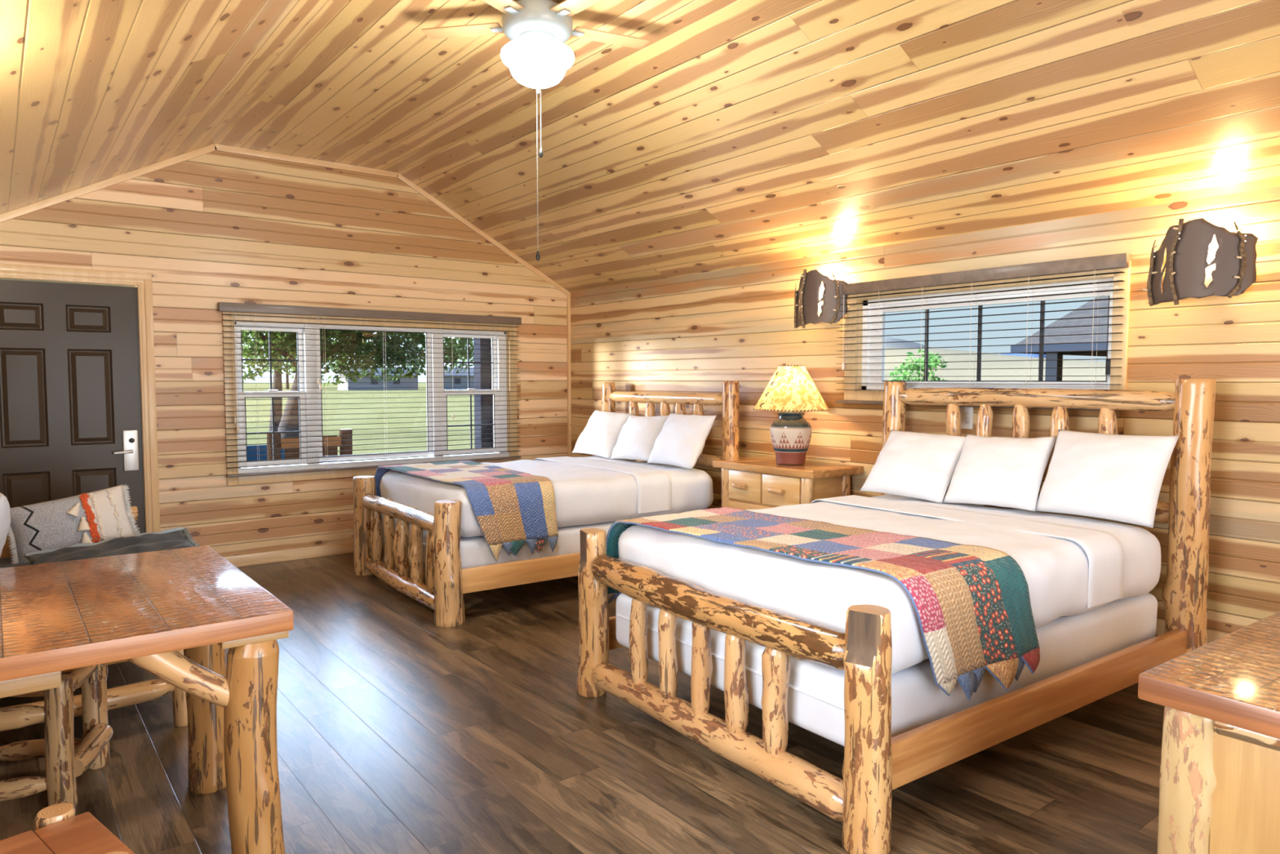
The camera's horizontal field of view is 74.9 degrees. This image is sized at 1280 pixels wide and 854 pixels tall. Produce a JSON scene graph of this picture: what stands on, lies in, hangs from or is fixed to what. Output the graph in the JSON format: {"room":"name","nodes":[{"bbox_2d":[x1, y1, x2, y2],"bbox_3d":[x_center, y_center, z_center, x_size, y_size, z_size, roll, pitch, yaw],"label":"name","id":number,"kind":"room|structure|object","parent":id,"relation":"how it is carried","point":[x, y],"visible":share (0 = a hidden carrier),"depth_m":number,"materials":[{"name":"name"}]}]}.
{"room":"hotel room","nodes":[
{"label":"hotel room","id":0,"kind":"room"},
{"bbox_2d":[0,0,350,213],"bbox_3d":[-1.188,-1.418,2.228,1.704,0.941,8.330,-3,4,-38],"label":"ceiling","id":1,"kind":"structure","parent":0,"point":[91,91],"depth_m":3.63,"materials":[{"name":"brown wood"}]},
{"bbox_2d":[0,151,567,556],"bbox_3d":[-2.568,-0.541,6.568,4.960,3.127,0.130,-3,4,-38],"label":"wall","id":2,"kind":"structure","parent":0,"point":[211,228],"depth_m":6.26,"materials":[{"name":"brown wood"}]},
{"bbox_2d":[0,279,145,533],"bbox_3d":[-3.836,0.058,5.558,0.913,2.023,0.114,-3,4,-38],"label":"door","id":3,"kind":"structure","parent":2,"relation":"in","point":[70,411],"depth_m":5.57,"materials":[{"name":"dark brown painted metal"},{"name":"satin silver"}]},
{"bbox_2d":[0,263,159,533],"bbox_3d":[-3.861,0.015,5.583,1.086,2.130,0.149,-3,4,-38],"label":"trim","id":4,"kind":"structure","parent":2,"relation":"attached to","point":[142,282],"depth_m":5.79,"materials":[{"name":"brown wood"}]},
{"bbox_2d":[0,143,216,222],"bbox_3d":[-3.712,-1.552,5.526,1.686,0.908,0.020,-3,4,-38],"label":"trim","id":5,"kind":"structure","parent":2,"relation":"attached to","point":[62,197],"depth_m":5.60,"materials":[{"name":"brown wood"}]},
{"bbox_2d":[223,541,385,567],"bbox_3d":[-2.026,0.957,6.984,3.440,0.088,0.016,-3,4,-38],"label":"baseboard","id":6,"kind":"structure","parent":2,"relation":"attached to","point":[242,560],"depth_m":6.45,"materials":[{"name":"brown wood"}]},
{"bbox_2d":[214,143,398,177],"bbox_3d":[-2.522,-2.037,6.423,1.366,0.045,0.020,-3,4,-38],"label":"trim","id":7,"kind":"structure","parent":2,"relation":"attached to","point":[220,148],"depth_m":6.38,"materials":[{"name":"brown wood"}]},
{"bbox_2d":[222,311,517,485],"bbox_3d":[-2.120,-0.257,6.913,2.430,1.290,0.140,-3,4,-38],"label":"window","id":8,"kind":"structure","parent":2,"relation":"in","point":[500,370],"depth_m":6.64,"materials":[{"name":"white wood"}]},
{"bbox_2d":[217,302,521,477],"bbox_3d":[-2.059,-0.309,6.827,2.485,1.274,0.068,-3,4,-38],"label":"window blind","id":9,"kind":"object","parent":8,"relation":"attached to","point":[222,306],"visible":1,"depth_m":6.70,"materials":[{"name":"beige"}]},
{"bbox_2d":[397,173,568,295],"bbox_3d":[-1.331,-1.660,7.370,1.684,0.904,0.020,-3,4,-38],"label":"trim","id":10,"kind":"structure","parent":2,"relation":"attached to","point":[401,177],"depth_m":7.30,"materials":[{"name":"brown wood"}]},
{"bbox_2d":[566,292,571,457],"bbox_3d":[-0.674,-0.166,7.960,0.030,2.217,0.030,-3,4,-38],"label":"trim","id":11,"kind":"structure","parent":2,"relation":"attached to","point":[568,296],"depth_m":7.93,"materials":[{"name":"brown wood"}]},
{"bbox_2d":[214,0,737,172],"bbox_3d":[0.025,-1.911,3.142,1.366,0.080,8.330,-3,4,-38],"label":"ceiling","id":12,"kind":"structure","parent":0,"point":[371,89],"depth_m":4.70,"materials":[{"name":"brown wood"}]},
{"bbox_2d":[421,0,649,260],"bbox_3d":[-0.441,-1.335,3.801,1.056,1.144,1.033,-3,4,-38],"label":"ceiling fan","id":13,"kind":"object","parent":12,"relation":"hanging from","point":[537,56],"visible":1,"depth_m":3.71,"materials":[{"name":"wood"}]},
{"bbox_2d":[0,548,1164,853],"bbox_3d":[-0.015,1.268,3.376,4.960,0.120,8.460,-3,4,-38],"label":"floor","id":14,"kind":"structure","parent":0,"point":[398,731],"depth_m":3.04,"materials":[{"name":"brown wood"}]},
{"bbox_2d":[0,662,113,807],"bbox_3d":[-2.084,1.024,2.825,0.469,0.432,0.404,-1,3,-16],"label":"chair","id":15,"kind":"object","parent":14,"relation":"on","point":[67,757],"visible":0.88,"depth_m":2.71,"materials":[{"name":"brown wood"}]},
{"bbox_2d":[0,802,134,853],"bbox_3d":[-1.302,1.091,1.482,0.541,0.452,0.750,3,4,39],"label":"chair","id":16,"kind":"object","parent":14,"relation":"on","point":[57,828],"visible":1,"depth_m":1.75,"materials":[{"name":"brown wood"}]},
{"bbox_2d":[0,506,187,726],"bbox_3d":[-2.677,0.797,3.880,1.024,0.762,1.893,-3,4,-38],"label":"futon","id":17,"kind":"object","parent":14,"relation":"on","point":[139,692],"visible":0.1,"depth_m":3.29,"materials":[{"name":"yellow wood"}]},
{"bbox_2d":[0,492,10,556],"bbox_3d":[-2.952,0.501,3.743,0.211,0.440,0.483,-3,4,-40],"label":"cushion","id":18,"kind":"object","parent":17,"relation":"on","point":[5,516],"visible":1,"depth_m":3.65,"materials":[{"name":"fabric"}]},
{"bbox_2d":[7,484,140,564],"bbox_3d":[-2.973,0.518,4.383,0.620,0.386,0.222,-3,4,-41],"label":"lumbar cushion","id":19,"kind":"object","parent":17,"relation":"on","point":[97,516],"visible":0.87,"depth_m":4.34,"materials":[{"name":"fabric"}]},
{"bbox_2d":[23,526,199,564],"bbox_3d":[-2.646,0.629,4.222,0.733,0.135,0.386,-3,4,-41],"label":"cushion","id":20,"kind":"object","parent":17,"relation":"on","point":[173,538],"visible":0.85,"depth_m":4.25,"materials":[{"name":"grey fabric"}]},
{"bbox_2d":[0,545,293,853],"bbox_3d":[-1.685,0.878,2.486,0.960,0.762,1.163,-3,4,-38],"label":"dining table","id":21,"kind":"object","parent":14,"relation":"on","point":[141,608],"visible":1,"depth_m":2.27,"materials":[{"name":"beige wood"}]},
{"bbox_2d":[352,381,739,626],"bbox_3d":[-0.687,0.366,5.967,2.282,1.385,1.728,-2,4,-35],"label":"bed","id":22,"kind":"object","parent":14,"relation":"on","point":[446,581],"visible":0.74,"depth_m":5.22,"materials":[{"name":"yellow wood"}]},
{"bbox_2d":[381,513,636,568],"bbox_3d":[-0.677,0.724,6.001,1.979,0.244,1.435,-2,4,-35],"label":"box spring","id":23,"kind":"object","parent":22,"relation":"on","point":[475,551],"visible":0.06,"depth_m":5.13,"materials":[{"name":"white fabric"}]},
{"bbox_2d":[379,455,713,537],"bbox_3d":[-0.669,0.446,5.991,1.969,0.329,1.497,-2,4,-35],"label":"mattress","id":24,"kind":"object","parent":23,"relation":"on","point":[595,489],"visible":0.61,"depth_m":5.57,"materials":[{"name":"white fabric"}]},
{"bbox_2d":[374,460,558,561],"bbox_3d":[-1.208,0.522,5.615,0.755,0.465,1.584,-2,4,-35],"label":"patchwork quilt","id":25,"kind":"object","parent":24,"relation":"on","point":[511,508],"visible":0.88,"depth_m":5.07,"materials":[{"name":"multicoloured fabric"}]},
{"bbox_2d":[572,409,633,458],"bbox_3d":[-0.313,0.052,6.895,0.284,0.371,0.519,-2,4,-37],"label":"bed pillow","id":26,"kind":"object","parent":24,"relation":"on","point":[599,437],"visible":0.91,"depth_m":6.79,"materials":[{"name":"white fabric"}]},
{"bbox_2d":[609,414,669,461],"bbox_3d":[-0.002,0.079,6.502,0.262,0.362,0.499,-3,4,-42],"label":"bed pillow","id":27,"kind":"object","parent":24,"relation":"on","point":[637,437],"visible":0.92,"depth_m":6.40,"materials":[{"name":"white fabric"}]},
{"bbox_2d":[647,412,715,469],"bbox_3d":[0.294,0.093,6.053,0.259,0.372,0.575,-2,4,-34],"label":"bed pillow","id":28,"kind":"object","parent":24,"relation":"on","point":[681,440],"visible":1,"depth_m":5.92,"materials":[{"name":"white fabric"}]},
{"bbox_2d":[712,456,863,509],"bbox_3d":[0.948,0.660,5.503,0.500,0.850,0.888,-3,4,-38],"label":"nightstand","id":29,"kind":"object","parent":14,"relation":"on","point":[756,482],"visible":0.38,"depth_m":5.29,"materials":[{"name":"yellow wood"}]},
{"bbox_2d":[753,364,829,464],"bbox_3d":[0.978,-0.082,5.407,0.486,0.639,0.486,-3,4,-38],"label":"table lamp","id":30,"kind":"object","parent":29,"relation":"on","point":[790,388],"visible":1,"depth_m":5.30,"materials":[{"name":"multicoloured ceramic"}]},
{"bbox_2d":[576,378,1216,853],"bbox_3d":[1.095,0.489,3.683,2.297,1.400,1.751,-2,4,-35],"label":"bed","id":31,"kind":"object","parent":14,"relation":"on","point":[876,763],"visible":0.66,"depth_m":3.09,"materials":[{"name":"yellow wood"}]},
{"bbox_2d":[615,592,1157,746],"bbox_3d":[1.087,0.855,3.713,1.980,0.244,1.436,-2,4,-35],"label":"box spring","id":32,"kind":"object","parent":31,"relation":"on","point":[815,691],"visible":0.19,"depth_m":3.05,"materials":[{"name":"white fabric"}]},
{"bbox_2d":[617,493,1160,674],"bbox_3d":[1.095,0.578,3.703,1.968,0.325,1.499,-2,4,-35],"label":"mattress","id":33,"kind":"object","parent":32,"relation":"on","point":[1071,566],"visible":0.62,"depth_m":3.29,"materials":[{"name":"white fabric"}]},
{"bbox_2d":[606,506,1039,700],"bbox_3d":[0.637,0.648,3.384,0.722,0.460,1.670,-3,4,-42],"label":"patchwork quilt","id":34,"kind":"object","parent":33,"relation":"on","point":[971,603],"visible":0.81,"depth_m":2.90,"materials":[{"name":"multicoloured fabric"}]},
{"bbox_2d":[860,429,965,503],"bbox_3d":[1.488,0.202,4.519,0.301,0.343,0.500,-3,4,-37],"label":"bed pillow","id":35,"kind":"object","parent":33,"relation":"on","point":[920,465],"visible":0.98,"depth_m":4.43,"materials":[{"name":"white fabric"}]},
{"bbox_2d":[942,433,1057,511],"bbox_3d":[1.787,0.215,4.166,0.270,0.357,0.478,-3,4,-41],"label":"bed pillow","id":36,"kind":"object","parent":33,"relation":"on","point":[997,471],"visible":1,"depth_m":4.08,"materials":[{"name":"white fabric"}]},
{"bbox_2d":[1035,429,1179,528],"bbox_3d":[2.096,0.217,3.786,0.246,0.383,0.545,-2,4,-32],"label":"bed pillow","id":37,"kind":"object","parent":33,"relation":"on","point":[1112,477],"visible":1,"depth_m":3.69,"materials":[{"name":"white fabric"}]},
{"bbox_2d":[1137,611,1279,853],"bbox_3d":[1.850,0.906,2.032,1.450,0.757,0.607,-2,4,-36],"label":"dresser","id":38,"kind":"object","parent":14,"relation":"on","point":[1220,783],"visible":1,"depth_m":1.76,"materials":[{"name":"brown wood"}]},
{"bbox_2d":[398,0,1279,292],"bbox_3d":[1.237,-1.526,4.106,1.704,0.941,8.330,-3,4,-38],"label":"ceiling","id":39,"kind":"structure","parent":0,"point":[752,132],"depth_m":4.14,"materials":[{"name":"brown wood"}]},
{"bbox_2d":[570,186,1279,643],"bbox_3d":[1.893,0.002,4.786,0.130,2.247,8.200,-3,4,-38],"label":"wall","id":40,"kind":"structure","parent":0,"point":[695,333],"depth_m":4.49,"materials":[{"name":"brown wood"}]},
{"bbox_2d":[791,269,848,328],"bbox_3d":[1.151,-0.836,5.452,0.168,0.382,0.434,-3,4,-38],"label":"wall sconce","id":41,"kind":"object","parent":40,"relation":"attached to","point":[818,304],"visible":1,"depth_m":5.39,"materials":[{"name":"brown metal"}]},
{"bbox_2d":[959,406,973,429],"bbox_3d":[1.834,-0.052,4.743,0.012,0.124,0.120,-3,4,-38],"label":"wall outlet","id":42,"kind":"object","parent":40,"relation":"attached to","point":[966,413],"visible":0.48,"depth_m":4.72,"materials":[{"name":"white plastic"}]},
{"bbox_2d":[964,419,969,425],"bbox_3d":[1.850,-0.025,4.719,0.005,0.032,0.032,-3,4,-38],"label":"receptacle","id":43,"kind":"object","parent":42,"relation":"attached to","point":[966,421],"depth_m":4.72,"materials":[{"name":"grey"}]},
{"bbox_2d":[964,410,970,416],"bbox_3d":[1.850,-0.077,4.716,0.005,0.032,0.032,-3,4,-38],"label":"receptacle","id":44,"kind":"object","parent":42,"relation":"attached to","point":[967,413],"depth_m":4.71,"materials":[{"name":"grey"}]},
{"bbox_2d":[844,260,1130,400],"bbox_3d":[1.887,-0.485,4.741,0.140,0.715,1.690,-3,4,-38],"label":"window","id":45,"kind":"structure","parent":40,"relation":"in","point":[877,369],"depth_m":4.71,"materials":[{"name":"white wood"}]},
{"bbox_2d":[835,253,1130,411],"bbox_3d":[1.793,-0.493,4.692,0.068,0.755,1.740,-3,4,-38],"label":"window blind","id":46,"kind":"object","parent":45,"relation":"attached to","point":[1121,260],"visible":0.9,"depth_m":4.50,"materials":[{"name":"beige"}]},
{"bbox_2d":[1142,217,1257,306],"bbox_3d":[2.485,-0.737,3.735,0.168,0.382,0.434,-3,4,-38],"label":"wall sconce","id":47,"kind":"object","parent":40,"relation":"attached to","point":[1196,266],"visible":1,"depth_m":3.68,"materials":[{"name":"brown metal"}]},
{"label":"outside","id":48,"kind":"structure","parent":0,"visible":0},
{"bbox_2d":[243,382,474,461],"bbox_3d":[34.629,-8.022,174.400,580.000,0.300,620.000,-3,4,-38],"label":"ground","id":49,"kind":"structure","parent":48,"point":[411,399],"depth_m":40.07,"materials":[{"name":"green plant"}]},
{"bbox_2d":[247,444,284,461],"bbox_3d":[-5.115,0.734,11.197,1.450,0.950,0.440,-3,4,-38],"label":"bench","id":50,"kind":"object","parent":49,"relation":"on","point":[255,446],"visible":0.02,"depth_m":11.35,"materials":[{"name":"paint"}]},
{"bbox_2d":[248,344,296,389],"bbox_3d":[-63.588,-12.500,150.890,13.774,11.340,11.477,-3,4,-38],"label":"tree","id":51,"kind":"object","parent":49,"relation":"on","point":[287,366],"visible":0.03,"depth_m":150.89,"materials":[{"name":"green plant"}]},
{"bbox_2d":[241,331,347,431],"bbox_3d":[-12.362,-2.896,29.178,5.388,6.162,4.062,-3,4,-38],"label":"tree","id":52,"kind":"object","parent":49,"relation":"on","point":[277,382],"visible":0.02,"depth_m":28.93,"materials":[{"name":"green plant"}]},
{"bbox_2d":[329,349,369,370],"bbox_3d":[-54.962,-12.487,162.646,11.609,9.964,10.159,-3,4,-38],"label":"tree","id":53,"kind":"object","parent":49,"relation":"on","point":[331,368],"visible":0.04,"depth_m":160.58,"materials":[{"name":"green plant"}]},
{"bbox_2d":[241,329,473,438],"bbox_3d":[-6.205,-1.303,18.102,5.953,4.261,3.656,-2,4,-25],"label":"oak tree","id":54,"kind":"object","parent":49,"relation":"on","point":[411,358],"visible":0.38,"depth_m":17.62,"materials":[{"name":"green plant"}]},
{"bbox_2d":[334,366,421,390],"bbox_3d":[-44.349,-8.237,141.547,12.800,3.900,5.800,-3,4,-38],"label":"house","id":55,"kind":"structure","parent":49,"relation":"on","point":[347,386],"depth_m":139.18,"materials":[{"name":"grey"}]},
{"bbox_2d":[404,333,466,373],"bbox_3d":[-41.314,-13.986,167.766,14.956,12.370,12.235,-3,4,-38],"label":"tree","id":56,"kind":"object","parent":49,"relation":"on","point":[420,347],"visible":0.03,"depth_m":168.13,"materials":[{"name":"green plant"}]},
{"bbox_2d":[424,367,474,389],"bbox_3d":[-32.061,-8.639,148.536,10.800,3.900,5.800,-3,4,-38],"label":"house","id":57,"kind":"structure","parent":49,"relation":"on","point":[471,369],"depth_m":145.96,"materials":[{"name":"grey"}]},
{"bbox_2d":[444,337,473,367],"bbox_3d":[-9.038,-4.679,46.883,5.680,7.690,4.538,-3,4,-38],"label":"tree","id":58,"kind":"object","parent":49,"relation":"on","point":[455,337],"visible":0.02,"depth_m":46.14,"materials":[{"name":"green plant"}]},
{"bbox_2d":[884,337,930,347],"bbox_3d":[185.719,-30.069,353.907,120.000,23.218,520.000,-3,4,-38],"label":"hill","id":59,"kind":"structure","parent":49,"relation":"on","point":[898,344],"depth_m":414.09,"materials":[{"name":"grey"}]},
{"bbox_2d":[888,348,946,380],"bbox_3d":[7.363,-0.753,22.099,1.066,2.673,1.632,-3,4,-38],"label":"young tree","id":60,"kind":"object","parent":49,"relation":"on","point":[931,365],"visible":0.51,"depth_m":21.95,"materials":[{"name":"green plant"}]},
{"bbox_2d":[884,347,1106,380],"bbox_3d":[110.505,-19.342,181.995,90.000,21.532,380.000,-3,4,-38],"label":"outdoor background","id":61,"kind":"object","parent":49,"relation":"on","point":[960,371],"visible":0.17,"depth_m":187.03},
{"bbox_2d":[1000,353,1045,357],"bbox_3d":[193.969,-30.365,424.950,60.000,15.654,50.000,-3,4,-38],"label":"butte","id":62,"kind":"object","parent":49,"relation":"on","point":[1033,355],"visible":0.04,"depth_m":414.19,"materials":[{"name":"blue"}]},
{"bbox_2d":[1010,296,1108,380],"bbox_3d":[17.518,-2.926,24.332,9.050,6.750,9.050,-3,4,-38],"label":"house","id":63,"kind":"structure","parent":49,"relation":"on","point":[1102,304],"depth_m":24.46,"materials":[{"name":"grey"}]},
{"bbox_3d":[-3.316,1.244,7.554,9.200,0.350,2.160,-3,4,-38],"label":"floor","id":64,"kind":"structure","parent":49,"relation":"on","visible":0},
{"bbox_2d":[266,428,352,462],"bbox_3d":[-3.263,0.528,8.061,0.773,1.020,0.760,-3,4,-38],"label":"porch chair","id":65,"kind":"object","parent":64,"relation":"on","point":[342,433],"visible":0.06,"depth_m":7.71,"materials":[{"name":"brown wood"}]},
{"bbox_2d":[473,337,493,448],"bbox_3d":[-1.501,-0.513,9.789,0.895,2.900,0.170,-3,4,-38],"label":"porch post","id":66,"kind":"object","parent":64,"relation":"on","point":[486,368],"visible":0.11,"depth_m":9.51,"materials":[{"name":"stone"}]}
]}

